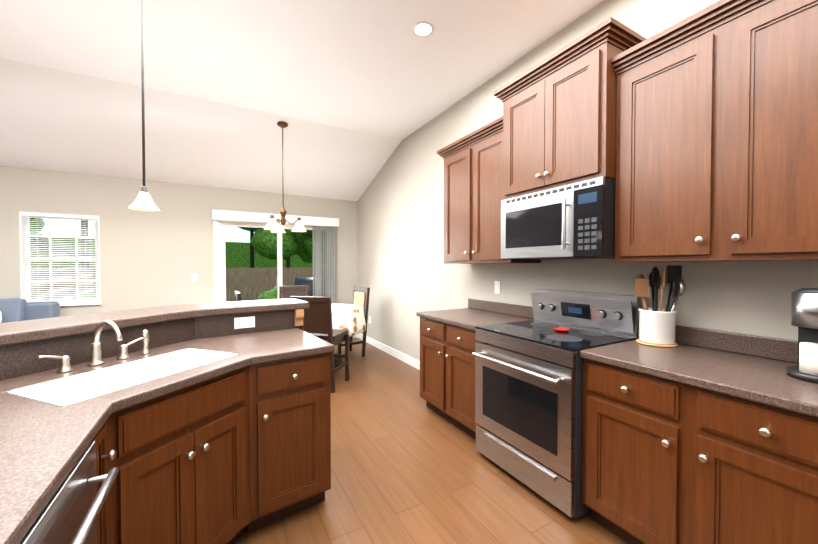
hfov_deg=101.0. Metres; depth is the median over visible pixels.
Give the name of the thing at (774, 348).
backsplash
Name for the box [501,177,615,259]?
microwave
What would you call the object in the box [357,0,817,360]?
wall
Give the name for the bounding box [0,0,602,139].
ceiling
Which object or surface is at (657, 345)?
trivet
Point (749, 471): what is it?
base cabinet
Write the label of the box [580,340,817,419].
countertop
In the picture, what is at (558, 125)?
upper cabinet
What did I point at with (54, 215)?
window blinds
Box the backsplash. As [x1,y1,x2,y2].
[468,300,797,363]
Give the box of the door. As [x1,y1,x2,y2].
[219,220,332,301]
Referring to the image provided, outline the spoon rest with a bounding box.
[554,327,568,331]
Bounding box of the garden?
[30,217,324,301]
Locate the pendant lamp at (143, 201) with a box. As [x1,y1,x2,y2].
[128,0,159,211]
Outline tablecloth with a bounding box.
[332,304,365,336]
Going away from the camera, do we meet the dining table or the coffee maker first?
the coffee maker
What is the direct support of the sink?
in the kitchen island
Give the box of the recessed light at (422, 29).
[412,21,433,37]
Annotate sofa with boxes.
[0,298,59,322]
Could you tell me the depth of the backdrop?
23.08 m
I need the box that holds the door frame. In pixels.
[19,211,335,305]
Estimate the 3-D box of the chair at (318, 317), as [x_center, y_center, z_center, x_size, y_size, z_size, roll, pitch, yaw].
[-0.984,0.769,3.788,0.460,1.029,0.521,0,1,13]
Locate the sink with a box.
[6,348,238,406]
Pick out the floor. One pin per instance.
(408, 466)
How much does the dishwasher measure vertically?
0.848 m
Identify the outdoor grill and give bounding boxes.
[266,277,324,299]
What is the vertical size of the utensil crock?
0.424 m
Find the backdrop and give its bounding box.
[30,238,324,288]
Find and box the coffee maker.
[787,288,817,383]
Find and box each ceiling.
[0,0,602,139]
[0,58,401,200]
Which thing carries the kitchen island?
on the floor
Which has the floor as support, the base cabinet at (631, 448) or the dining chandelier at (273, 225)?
the base cabinet at (631, 448)
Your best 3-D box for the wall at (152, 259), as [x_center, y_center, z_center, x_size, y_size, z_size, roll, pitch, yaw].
[-4.591,-0.379,4.441,8.200,3.300,0.150,-1,1,-29]
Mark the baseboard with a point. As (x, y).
(405, 358)
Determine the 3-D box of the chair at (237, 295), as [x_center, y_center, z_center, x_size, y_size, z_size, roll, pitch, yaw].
[-1.922,0.760,4.315,0.536,1.029,0.477,-1,1,-29]
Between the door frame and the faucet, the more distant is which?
the door frame
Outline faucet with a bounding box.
[37,320,150,372]
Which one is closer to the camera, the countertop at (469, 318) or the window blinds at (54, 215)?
the countertop at (469, 318)
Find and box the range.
[472,289,642,518]
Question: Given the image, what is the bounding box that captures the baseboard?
[357,333,419,369]
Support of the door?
in the wall at (152, 259)
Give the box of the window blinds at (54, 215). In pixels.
[21,213,98,302]
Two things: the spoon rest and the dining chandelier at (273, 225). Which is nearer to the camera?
the spoon rest
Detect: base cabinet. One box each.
[419,316,477,438]
[582,360,679,543]
[680,384,817,543]
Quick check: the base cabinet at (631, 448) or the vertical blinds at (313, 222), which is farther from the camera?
the vertical blinds at (313, 222)
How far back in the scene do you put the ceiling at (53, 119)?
4.13 m
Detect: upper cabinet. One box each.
[440,124,540,263]
[496,28,639,203]
[615,12,715,261]
[712,0,817,260]
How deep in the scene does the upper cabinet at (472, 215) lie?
2.89 m
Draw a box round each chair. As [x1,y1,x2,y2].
[234,291,241,300]
[279,286,308,298]
[290,296,348,392]
[338,286,369,357]
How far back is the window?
4.39 m
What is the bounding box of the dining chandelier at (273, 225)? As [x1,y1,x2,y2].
[264,122,306,232]
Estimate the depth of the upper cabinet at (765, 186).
1.35 m
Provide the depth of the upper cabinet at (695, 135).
1.65 m
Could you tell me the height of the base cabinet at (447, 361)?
0.876 m
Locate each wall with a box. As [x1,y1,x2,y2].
[0,166,357,316]
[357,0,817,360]
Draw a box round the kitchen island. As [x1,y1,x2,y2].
[0,298,334,543]
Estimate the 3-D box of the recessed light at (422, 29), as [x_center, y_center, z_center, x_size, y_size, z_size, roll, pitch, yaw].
[0.106,-1.825,2.541,0.170,0.004,0.170,-1,1,-29]
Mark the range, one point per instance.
(529, 400)
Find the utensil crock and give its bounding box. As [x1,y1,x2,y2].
[635,266,685,344]
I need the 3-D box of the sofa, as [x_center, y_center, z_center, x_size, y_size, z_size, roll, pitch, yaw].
[-5.243,0.801,3.320,2.350,0.978,0.970,-1,1,-29]
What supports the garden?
on the ground
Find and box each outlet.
[191,273,196,280]
[234,316,254,328]
[495,281,499,293]
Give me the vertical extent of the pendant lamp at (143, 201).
1.458 m
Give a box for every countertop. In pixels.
[416,308,527,331]
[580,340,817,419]
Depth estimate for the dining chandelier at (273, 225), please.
4.13 m
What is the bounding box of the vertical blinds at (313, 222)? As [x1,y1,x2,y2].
[212,209,338,303]
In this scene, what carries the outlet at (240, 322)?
attached to the kitchen island
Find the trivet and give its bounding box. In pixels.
[636,339,677,347]
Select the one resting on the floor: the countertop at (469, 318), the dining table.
the dining table
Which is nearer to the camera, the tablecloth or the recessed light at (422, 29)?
the recessed light at (422, 29)
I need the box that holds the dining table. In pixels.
[334,357,344,367]
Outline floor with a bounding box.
[234,338,628,543]
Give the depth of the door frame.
4.58 m
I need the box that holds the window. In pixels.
[22,215,98,302]
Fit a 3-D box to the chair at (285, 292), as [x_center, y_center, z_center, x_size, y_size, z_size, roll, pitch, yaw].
[-1.787,0.743,5.294,0.460,1.029,0.521,0,1,-21]
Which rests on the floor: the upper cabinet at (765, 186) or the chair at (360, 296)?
the chair at (360, 296)
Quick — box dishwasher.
[19,441,118,543]
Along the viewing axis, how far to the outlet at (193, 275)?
5.10 m
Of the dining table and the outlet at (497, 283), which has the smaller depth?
the outlet at (497, 283)

